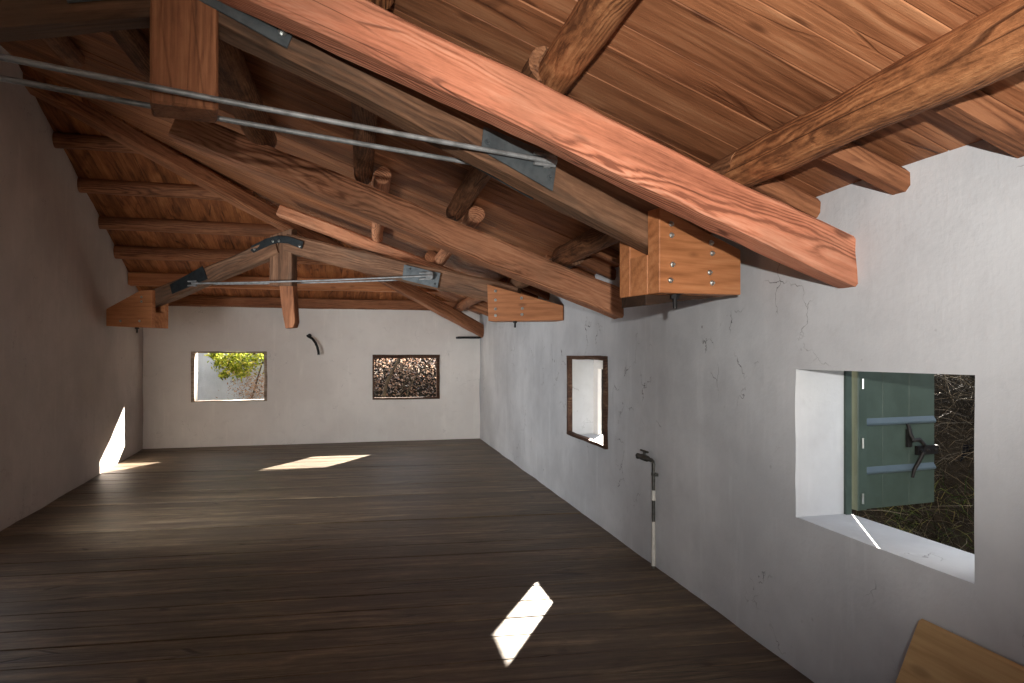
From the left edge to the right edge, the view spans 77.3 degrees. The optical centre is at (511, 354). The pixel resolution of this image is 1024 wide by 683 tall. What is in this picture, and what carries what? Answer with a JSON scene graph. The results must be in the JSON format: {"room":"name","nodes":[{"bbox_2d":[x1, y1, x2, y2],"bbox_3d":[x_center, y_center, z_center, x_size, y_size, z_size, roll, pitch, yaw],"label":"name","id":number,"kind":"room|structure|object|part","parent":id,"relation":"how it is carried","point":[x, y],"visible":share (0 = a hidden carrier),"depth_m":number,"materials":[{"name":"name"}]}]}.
{"room":"attic","nodes":[
{"label":"attic","id":0,"kind":"room"},
{"bbox_2d":[0,45,142,530],"bbox_3d":[-4.077,-0.580,3.985,0.412,4.159,13.700,0,0,-18],"label":"wall","id":1,"kind":"structure","parent":0,"point":[71,382],"depth_m":6.55,"materials":[{"name":"paint"}]},
{"bbox_2d":[0,0,739,308],"bbox_3d":[-0.968,-0.875,2.390,4.686,1.289,0.340,0,0,-27],"label":"roof truss","id":2,"kind":"object","parent":1,"relation":"attached to","point":[666,257],"visible":0.93,"depth_m":2.56,"materials":[{"name":"brown wood"}]},
{"bbox_3d":[-1.174,-1.191,2.296,0.213,0.658,0.155,0,0,-27],"label":"king post","id":3,"kind":"part","parent":2,"relation":"part of","materials":[{"name":"red wood"}]},
{"bbox_3d":[-1.230,-0.925,2.408,3.081,0.121,0.021,0,0,-27],"label":"tie rod","id":4,"kind":"part","parent":2,"relation":"part of","materials":[{"name":"metal"}]},
{"bbox_3d":[-1.103,-0.905,2.192,2.895,0.113,0.021,0,0,-27],"label":"tie rod","id":5,"kind":"part","parent":2,"relation":"part of","materials":[{"name":"metal"}]},
{"bbox_3d":[-0.052,-0.859,2.976,0.383,0.163,0.008,13,-6,-26],"label":"plate","id":6,"kind":"part","parent":2,"relation":"part of","materials":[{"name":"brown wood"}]},
{"bbox_3d":[0.031,-0.859,2.814,0.383,0.163,0.008,13,-6,-26],"label":"plate","id":7,"kind":"part","parent":2,"relation":"part of","materials":[{"name":"grey metal"}]},
{"bbox_2d":[18,64,445,300],"bbox_3d":[-3.521,-2.054,7.618,7.168,2.564,6.860,0,0,-14],"label":"ceiling","id":8,"kind":"structure","parent":0,"point":[92,164],"depth_m":8.12,"materials":[{"name":"brown wood"}]},
{"bbox_2d":[52,132,138,153],"bbox_3d":[-4.399,-2.225,6.704,1.077,0.167,0.159,0,0,-14],"label":"back purlin","id":9,"kind":"object","parent":8,"relation":"attached to","point":[60,140],"visible":0.65,"depth_m":6.64,"materials":[{"name":"red wood"}]},
{"bbox_2d":[77,178,254,200],"bbox_3d":[-4.149,-1.947,7.548,2.074,0.179,0.166,0,0,-14],"label":"back purlin","id":10,"kind":"object","parent":8,"relation":"attached to","point":[84,185],"visible":0.78,"depth_m":7.46,"materials":[{"name":"red wood"}]},
{"bbox_2d":[98,216,334,239],"bbox_3d":[-3.903,-1.662,8.379,3.058,0.185,0.173,0,0,-14],"label":"back purlin","id":11,"kind":"object","parent":8,"relation":"attached to","point":[104,222],"visible":0.7,"depth_m":8.25,"materials":[{"name":"red wood"}]},
{"bbox_2d":[113,245,330,264],"bbox_3d":[-3.675,-1.407,9.140,3.963,0.194,0.181,0,0,-14],"label":"back purlin","id":12,"kind":"object","parent":8,"relation":"attached to","point":[120,252],"visible":0.42,"depth_m":8.84,"materials":[{"name":"red wood"}]},
{"bbox_2d":[128,272,440,292],"bbox_3d":[-3.427,-1.119,9.991,4.960,0.205,0.192,0,0,-14],"label":"back purlin","id":13,"kind":"object","parent":8,"relation":"attached to","point":[134,278],"visible":0.52,"depth_m":9.81,"materials":[{"name":"brown wood"}]},
{"bbox_2d":[143,306,479,448],"bbox_3d":[-3.317,0.275,11.064,6.400,2.450,0.460,0,0,-14],"label":"wall","id":14,"kind":"structure","parent":0,"point":[326,397],"depth_m":10.82,"materials":[{"name":"paint"}]},
{"bbox_2d":[191,351,266,401],"bbox_3d":[-4.643,0.354,10.535,1.167,0.829,0.065,0,0,-14],"label":"window","id":15,"kind":"structure","parent":14,"relation":"in","point":[264,352],"depth_m":10.47,"materials":[{"name":"brown wood"}]},
{"bbox_2d":[168,295,455,310],"bbox_3d":[-3.489,-0.867,10.687,5.273,0.184,0.172,0,0,-14],"label":"back purlin","id":16,"kind":"object","parent":14,"relation":"on","point":[190,300],"visible":0.67,"depth_m":10.62,"materials":[{"name":"red wood"}]},
{"bbox_2d":[306,334,319,354],"bbox_3d":[-3.355,-0.182,10.758,0.290,0.361,0.097,0,0,33],"label":"cable conduit","id":17,"kind":"object","parent":14,"relation":"attached to","point":[308,335],"visible":1,"depth_m":10.70,"materials":[{"name":"black plastic"}]},
{"bbox_2d":[372,355,439,399],"bbox_3d":[-1.848,0.385,11.206,1.165,0.784,0.063,0,0,-14],"label":"window","id":18,"kind":"structure","parent":14,"relation":"in","point":[437,357],"depth_m":11.20,"materials":[{"name":"brown wood"}]},
{"bbox_2d":[456,336,480,338],"bbox_3d":[-0.774,-0.307,11.334,0.408,0.036,0.260,0,0,-14],"label":"plate","id":19,"kind":"object","parent":14,"relation":"attached to","point":[458,337],"visible":1,"depth_m":11.22,"materials":[{"name":"black metal"}]},
{"bbox_2d":[0,438,813,682],"bbox_3d":[-1.735,1.515,4.185,5.840,0.040,14.429,0,0,-13],"label":"floor","id":20,"kind":"structure","parent":0,"point":[415,561],"depth_m":4.29,"materials":[{"name":"brown wood"}]},
{"bbox_2d":[896,619,1023,682],"bbox_3d":[1.497,1.236,1.782,0.265,0.541,1.100,0,0,-13],"label":"plywood sheet","id":21,"kind":"object","parent":20,"relation":"on","point":[935,654],"visible":1,"depth_m":2.19,"materials":[{"name":"brown wood"}]},
{"bbox_2d":[0,0,1023,314],"bbox_3d":[-1.729,-1.762,4.401,6.276,2.409,15.057,0,0,-13],"label":"ceiling","id":22,"kind":"structure","parent":0,"point":[703,80],"depth_m":2.53,"materials":[{"name":"brown wood"}]},
{"bbox_2d":[39,36,84,68],"bbox_3d":[-2.937,-2.185,3.415,0.165,0.158,2.695,0,0,-13],"label":"log purlin","id":23,"kind":"object","parent":22,"relation":"attached to","point":[64,48],"visible":0.41,"depth_m":4.52,"materials":[{"name":"brown wood"}]},
{"bbox_2d":[109,29,149,82],"bbox_3d":[-2.244,-1.925,3.535,0.162,0.161,2.650,0,0,-13],"label":"log purlin","id":24,"kind":"object","parent":22,"relation":"attached to","point":[132,42],"visible":0.34,"depth_m":3.90,"materials":[{"name":"brown wood"}]},
{"bbox_2d":[218,39,276,147],"bbox_3d":[-1.622,-1.651,3.638,0.222,0.219,2.608,0,0,-13],"label":"log purlin","id":25,"kind":"object","parent":22,"relation":"attached to","point":[235,79],"visible":0.48,"depth_m":3.81,"materials":[{"name":"brown wood"}]},
{"bbox_2d":[351,102,376,183],"bbox_3d":[-0.854,-1.397,3.692,0.159,0.156,2.725,0,0,-13],"label":"log purlin","id":26,"kind":"object","parent":22,"relation":"attached to","point":[363,157],"visible":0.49,"depth_m":4.12,"materials":[{"name":"brown wood"}]},
{"bbox_2d":[368,0,393,9],"bbox_3d":[0.051,-1.377,-0.047,0.166,0.165,5.097,0,0,-13],"label":"log purlin","id":27,"kind":"object","parent":22,"relation":"attached to","point":[385,4],"visible":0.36,"depth_m":2.39,"materials":[{"name":"brown wood"}]},
{"bbox_2d":[371,166,390,241],"bbox_3d":[-1.274,-1.354,6.139,0.137,0.136,2.719,0,0,-13],"label":"log purlin","id":28,"kind":"object","parent":22,"relation":"attached to","point":[382,175],"visible":0.48,"depth_m":4.92,"materials":[{"name":"brown wood"}]},
{"bbox_2d":[411,251,435,285],"bbox_3d":[-1.252,-1.126,8.720,0.151,0.147,2.956,0,0,-13],"label":"log purlin","id":29,"kind":"object","parent":22,"relation":"attached to","point":[429,256],"visible":0.15,"depth_m":7.28,"materials":[{"name":"red wood"}]},
{"bbox_2d":[435,206,484,265],"bbox_3d":[-0.561,-1.086,6.198,0.140,0.138,2.636,0,0,-13],"label":"log purlin","id":30,"kind":"object","parent":22,"relation":"attached to","point":[475,215],"visible":0.52,"depth_m":5.00,"materials":[{"name":"brown wood"}]},
{"bbox_2d":[453,278,507,311],"bbox_3d":[-0.533,-0.804,9.245,0.170,0.176,3.993,0,0,-13],"label":"log purlin","id":31,"kind":"object","parent":22,"relation":"attached to","point":[467,302],"visible":0.45,"depth_m":9.63,"materials":[{"name":"red wood"}]},
{"bbox_2d":[446,46,548,220],"bbox_3d":[-0.161,-1.131,3.811,0.152,0.156,2.682,0,0,-13],"label":"log purlin","id":32,"kind":"object","parent":22,"relation":"attached to","point":[474,181],"visible":0.44,"depth_m":4.03,"materials":[{"name":"brown wood"}]},
{"bbox_2d":[505,258,583,288],"bbox_3d":[0.224,-0.780,6.255,0.156,0.155,2.540,0,0,-13],"label":"log purlin","id":33,"kind":"object","parent":22,"relation":"attached to","point":[520,285],"visible":0.16,"depth_m":6.55,"materials":[{"name":"brown wood"}]},
{"bbox_2d":[538,0,636,94],"bbox_3d":[0.733,-1.109,0.099,0.162,0.166,5.079,0,0,-13],"label":"log purlin","id":34,"kind":"object","parent":22,"relation":"attached to","point":[590,24],"visible":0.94,"depth_m":2.16,"materials":[{"name":"brown wood"}]},
{"bbox_2d":[552,151,735,265],"bbox_3d":[0.695,-0.799,3.960,0.178,0.172,2.630,0,0,-13],"label":"log purlin","id":35,"kind":"object","parent":22,"relation":"attached to","point":[592,241],"visible":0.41,"depth_m":4.43,"materials":[{"name":"brown wood"}]},
{"bbox_2d":[723,0,1023,187],"bbox_3d":[1.537,-0.790,0.274,0.189,0.182,5.060,0,0,-13],"label":"log purlin","id":36,"kind":"object","parent":22,"relation":"attached to","point":[987,49],"visible":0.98,"depth_m":1.84,"materials":[{"name":"brown wood"}]},
{"bbox_2d":[479,140,1023,682],"bbox_3d":[1.079,0.375,4.910,0.311,2.250,14.399,0,0,-13],"label":"wall","id":37,"kind":"structure","parent":0,"point":[736,402],"depth_m":3.07,"materials":[{"name":"paint"}]},
{"bbox_2d":[23,73,483,337],"bbox_3d":[-2.548,-1.505,8.547,0.194,2.438,6.958,0,0,37],"label":"beam","id":38,"kind":"structure","parent":37,"relation":"attached to","point":[115,129],"depth_m":7.21,"materials":[{"name":"red wood"}]},
{"bbox_2d":[106,228,563,332],"bbox_3d":[-2.287,-0.888,7.501,5.894,1.209,0.291,0,0,15],"label":"roof truss","id":39,"kind":"object","parent":37,"relation":"attached to","point":[506,303],"visible":0.98,"depth_m":7.51,"materials":[{"name":"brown wood"}]},
{"bbox_3d":[-3.982,-0.897,7.869,0.546,0.176,0.008,-24,-6,14],"label":"plate","id":40,"kind":"part","parent":39,"relation":"part of","materials":[{"name":"metal"}]},
{"bbox_3d":[-2.727,-1.152,7.629,0.305,0.680,0.120,0,0,15],"label":"king post","id":41,"kind":"part","parent":39,"relation":"part of","materials":[{"name":"brown wood"}]},
{"bbox_3d":[-2.367,-0.878,7.662,3.058,0.047,0.021,0,0,15],"label":"tie rod","id":42,"kind":"part","parent":39,"relation":"part of","materials":[{"name":"metal"}]},
{"bbox_3d":[-2.403,-0.866,7.413,3.116,0.035,0.021,0,0,15],"label":"tie rod","id":43,"kind":"part","parent":39,"relation":"part of","materials":[{"name":"metal"}]},
{"bbox_2d":[276,205,463,273],"bbox_3d":[-1.169,-1.096,7.378,3.032,1.241,0.166,0,0,-1],"label":"beam","id":44,"kind":"structure","parent":39,"relation":"on","point":[355,239],"depth_m":7.29,"materials":[{"name":"brown wood"}]},
{"bbox_3d":[-1.008,-0.871,7.072,0.452,0.167,0.008,15,4,15],"label":"plate","id":45,"kind":"part","parent":39,"relation":"part of","materials":[{"name":"grey metal"}]},
{"bbox_2d":[168,119,623,318],"bbox_3d":[-0.719,-1.016,4.983,3.608,1.540,0.220,0,0,-8],"label":"beam","id":46,"kind":"structure","parent":37,"relation":"attached to","point":[213,140],"depth_m":4.87,"materials":[{"name":"brown wood"}]},
{"bbox_2d":[468,306,487,315],"bbox_3d":[-0.512,-0.727,10.457,0.610,0.305,0.102,0,0,-13],"label":"rafter","id":47,"kind":"object","parent":37,"relation":"attached to","point":[478,310],"visible":0.3,"depth_m":10.41,"materials":[{"name":"red wood"}]},
{"bbox_2d":[473,304,487,311],"bbox_3d":[-0.405,-0.725,9.986,0.611,0.299,0.101,0,0,-13],"label":"rafter","id":48,"kind":"object","parent":37,"relation":"attached to","point":[479,306],"visible":0.23,"depth_m":9.93,"materials":[{"name":"red wood"}]},
{"bbox_2d":[477,301,487,307],"bbox_3d":[-0.297,-0.728,9.515,0.610,0.300,0.104,0,0,-13],"label":"rafter","id":49,"kind":"object","parent":37,"relation":"attached to","point":[483,303],"visible":0.12,"depth_m":9.45,"materials":[{"name":"red wood"}]},
{"bbox_2d":[507,277,549,299],"bbox_3d":[0.245,-0.728,7.151,0.610,0.304,0.101,0,0,-13],"label":"rafter","id":50,"kind":"object","parent":37,"relation":"attached to","point":[543,294],"visible":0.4,"depth_m":7.12,"materials":[{"name":"red wood"}]},
{"bbox_2d":[521,290,537,297],"bbox_3d":[0.137,-0.730,7.625,0.611,0.300,0.105,0,0,-13],"label":"rafter","id":51,"kind":"object","parent":37,"relation":"attached to","point":[524,292],"visible":0.12,"depth_m":7.59,"materials":[{"name":"red wood"}]},
{"bbox_2d":[218,0,857,287],"bbox_3d":[-0.925,-1.310,2.253,5.065,2.091,0.137,0,0,-12],"label":"beam","id":52,"kind":"structure","parent":37,"relation":"attached to","point":[363,33],"depth_m":2.44,"materials":[{"name":"brown wood"}]},
{"bbox_2d":[544,255,594,277],"bbox_3d":[0.571,-0.731,5.731,0.612,0.300,0.104,0,0,-13],"label":"rafter","id":53,"kind":"object","parent":37,"relation":"attached to","point":[546,256],"visible":0.13,"depth_m":5.69,"materials":[{"name":"red wood"}]},
{"bbox_2d":[566,356,607,448],"bbox_3d":[0.689,0.401,5.920,0.054,0.792,1.052,0,0,-13],"label":"window","id":54,"kind":"structure","parent":37,"relation":"in","point":[604,445],"depth_m":5.74,"materials":[{"name":"brown wood"}]},
{"bbox_2d":[578,257,615,280],"bbox_3d":[0.678,-0.727,5.255,0.612,0.299,0.104,0,0,-13],"label":"rafter","id":55,"kind":"object","parent":37,"relation":"attached to","point":[590,264],"visible":0.48,"depth_m":5.22,"materials":[{"name":"red wood"}]},
{"bbox_2d":[594,360,602,434],"bbox_3d":[0.963,0.401,5.982,0.042,0.789,1.049,0,0,-13],"label":"trim","id":56,"kind":"structure","parent":37,"relation":"attached to","point":[598,364],"depth_m":6.38,"materials":[{"name":"paint"}]},
{"bbox_2d":[594,247,619,265],"bbox_3d":[0.784,-0.728,4.790,0.610,0.303,0.104,0,0,-13],"label":"rafter","id":57,"kind":"object","parent":37,"relation":"attached to","point":[609,254],"visible":0.24,"depth_m":4.74,"materials":[{"name":"red wood"}]},
{"bbox_2d":[636,449,657,568],"bbox_3d":[0.966,1.096,4.622,0.046,0.808,0.307,0,0,-14],"label":"pipe","id":58,"kind":"object","parent":37,"relation":"attached to","point":[644,457],"visible":1,"depth_m":4.49,"materials":[{"name":"grey metal"}]},
{"bbox_2d":[636,449,651,461],"bbox_3d":[0.960,0.731,4.649,0.044,0.079,0.252,0,0,-13],"label":"tap","id":59,"kind":"object","parent":58,"relation":"on","point":[644,457],"depth_m":4.63,"materials":[{"name":"black metal"}]},
{"bbox_2d":[749,177,820,217],"bbox_3d":[1.218,-0.730,2.893,0.610,0.301,0.102,0,0,-13],"label":"rafter","id":60,"kind":"object","parent":37,"relation":"attached to","point":[776,188],"visible":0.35,"depth_m":2.86,"materials":[{"name":"red wood"}]},
{"bbox_2d":[844,371,851,514],"bbox_3d":[1.630,0.420,3.108,0.030,0.705,0.018,0,0,-13],"label":"window","id":61,"kind":"structure","parent":37,"relation":"in","point":[847,374],"depth_m":3.10,"materials":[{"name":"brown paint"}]},
{"bbox_2d":[819,142,909,194],"bbox_3d":[1.325,-0.727,2.422,0.613,0.296,0.102,0,0,-13],"label":"rafter","id":62,"kind":"object","parent":37,"relation":"attached to","point":[852,158],"visible":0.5,"depth_m":2.39,"materials":[{"name":"red wood"}]},
{"bbox_2d":[852,371,937,510],"bbox_3d":[1.935,0.330,3.207,0.534,0.860,0.085,0,0,-19],"label":"window shutter","id":63,"kind":"object","parent":37,"relation":"attached to","point":[894,449],"visible":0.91,"depth_m":3.21,"materials":[{"name":"green paint"}]},
{"bbox_3d":[2.040,0.481,3.224,0.092,0.270,0.040,0,0,0],"label":"latch handle","id":64,"kind":"part","parent":63,"relation":"part of","materials":[{"name":"black metal"}]},
{"bbox_3d":[2.091,0.441,3.259,0.205,0.132,0.029,0,0,-19],"label":"latch plate","id":65,"kind":"part","parent":63,"relation":"part of","materials":[{"name":"black metal"}]},
{"bbox_2d":[931,89,1023,157],"bbox_3d":[1.434,-0.730,1.950,0.609,0.301,0.102,0,0,-13],"label":"rafter","id":66,"kind":"object","parent":37,"relation":"attached to","point":[983,115],"visible":0.54,"depth_m":1.92,"materials":[{"name":"red wood"}]},
{"label":"outside","id":67,"kind":"structure","parent":0,"visible":0},
{"bbox_2d":[372,356,974,553],"bbox_3d":[0.000,0.857,9.000,32.000,2.187,30.000,0,0,0],"label":"ground","id":68,"kind":"structure","parent":67,"point":[940,437],"depth_m":4.24,"materials":[{"name":"brown soil"}]},
{"bbox_2d":[198,353,263,399],"bbox_3d":[-5.490,0.825,12.494,2.783,2.050,0.250,0,0,-14],"label":"wall","id":69,"kind":"structure","parent":68,"relation":"on","point":[209,383],"depth_m":12.32,"materials":[{"name":"white paint"}]},
{"bbox_2d":[204,353,263,381],"bbox_3d":[-4.956,0.801,11.992,1.498,2.199,0.815,0,0,-18],"label":"leafy tree","id":70,"kind":"object","parent":68,"relation":"on","point":[239,358],"visible":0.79,"depth_m":11.88,"materials":[{"name":"green plant"}]},
{"bbox_2d":[216,361,263,399],"bbox_3d":[-5.047,0.857,12.102,1.042,2.110,0.750,0,0,-17],"label":"sapling","id":71,"kind":"object","parent":68,"relation":"on","point":[255,387],"visible":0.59,"depth_m":12.04,"materials":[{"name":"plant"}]},
{"bbox_2d":[382,358,399,396],"bbox_3d":[-2.510,0.816,13.457,0.136,2.077,0.610,0,0,43],"label":"sapling","id":72,"kind":"object","parent":68,"relation":"on","point":[398,359],"visible":0.53,"depth_m":13.36,"materials":[{"name":"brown plant"}]},
{"bbox_2d":[372,355,435,396],"bbox_3d":[-2.402,0.514,14.969,1.948,1.436,1.647,0,0,-14],"label":"dry leaves","id":73,"kind":"object","parent":68,"relation":"on","point":[389,361],"visible":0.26,"depth_m":14.46,"materials":[{"name":"brown plant"}]},
{"bbox_2d":[374,358,435,396],"bbox_3d":[-5.225,0.822,13.822,12.062,2.272,4.387,0,0,-14],"label":"leaf litter","id":74,"kind":"object","parent":68,"relation":"on","point":[391,358],"visible":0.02,"depth_m":14.74,"materials":[{"name":"brown plant"}]},
{"bbox_2d":[374,358,435,397],"bbox_3d":[-2.175,0.451,14.242,2.170,1.444,1.742,0,0,0],"label":"twigs","id":75,"kind":"object","parent":68,"relation":"on","point":[398,367],"visible":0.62,"depth_m":14.08,"materials":[{"name":"brown plant"}]},
{"bbox_2d":[399,366,435,396],"bbox_3d":[-2.111,0.671,14.285,0.905,0.857,0.094,0,0,-26],"label":"sapling","id":76,"kind":"object","parent":68,"relation":"on","point":[434,366],"visible":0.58,"depth_m":14.15,"materials":[{"name":"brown plant"}]},
{"bbox_2d":[406,358,431,396],"bbox_3d":[-1.946,0.658,13.978,0.875,1.639,0.074,0,0,-34],"label":"sapling","id":77,"kind":"object","parent":68,"relation":"on","point":[431,358],"visible":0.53,"depth_m":13.85,"materials":[{"name":"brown plant"}]},
{"bbox_2d":[852,374,974,552],"bbox_3d":[2.752,0.609,5.401,2.464,2.160,7.710,0,0,-13],"label":"dry brush","id":78,"kind":"object","parent":68,"relation":"on","point":[949,394],"visible":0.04,"depth_m":4.11,"materials":[{"name":"brown plant"}]},
{"bbox_2d":[856,462,973,549],"bbox_3d":[2.091,1.124,4.532,2.053,0.973,5.876,0,0,-14],"label":"grass","id":79,"kind":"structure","parent":68,"relation":"on","point":[938,462],"depth_m":3.97,"materials":[{"name":"brown plant"}]},
{"bbox_2d":[960,444,973,461],"bbox_3d":[3.031,0.993,4.103,0.322,0.897,0.005,0,0,0],"label":"board","id":80,"kind":"object","parent":68,"relation":"on","point":[966,451],"visible":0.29,"depth_m":4.10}
]}

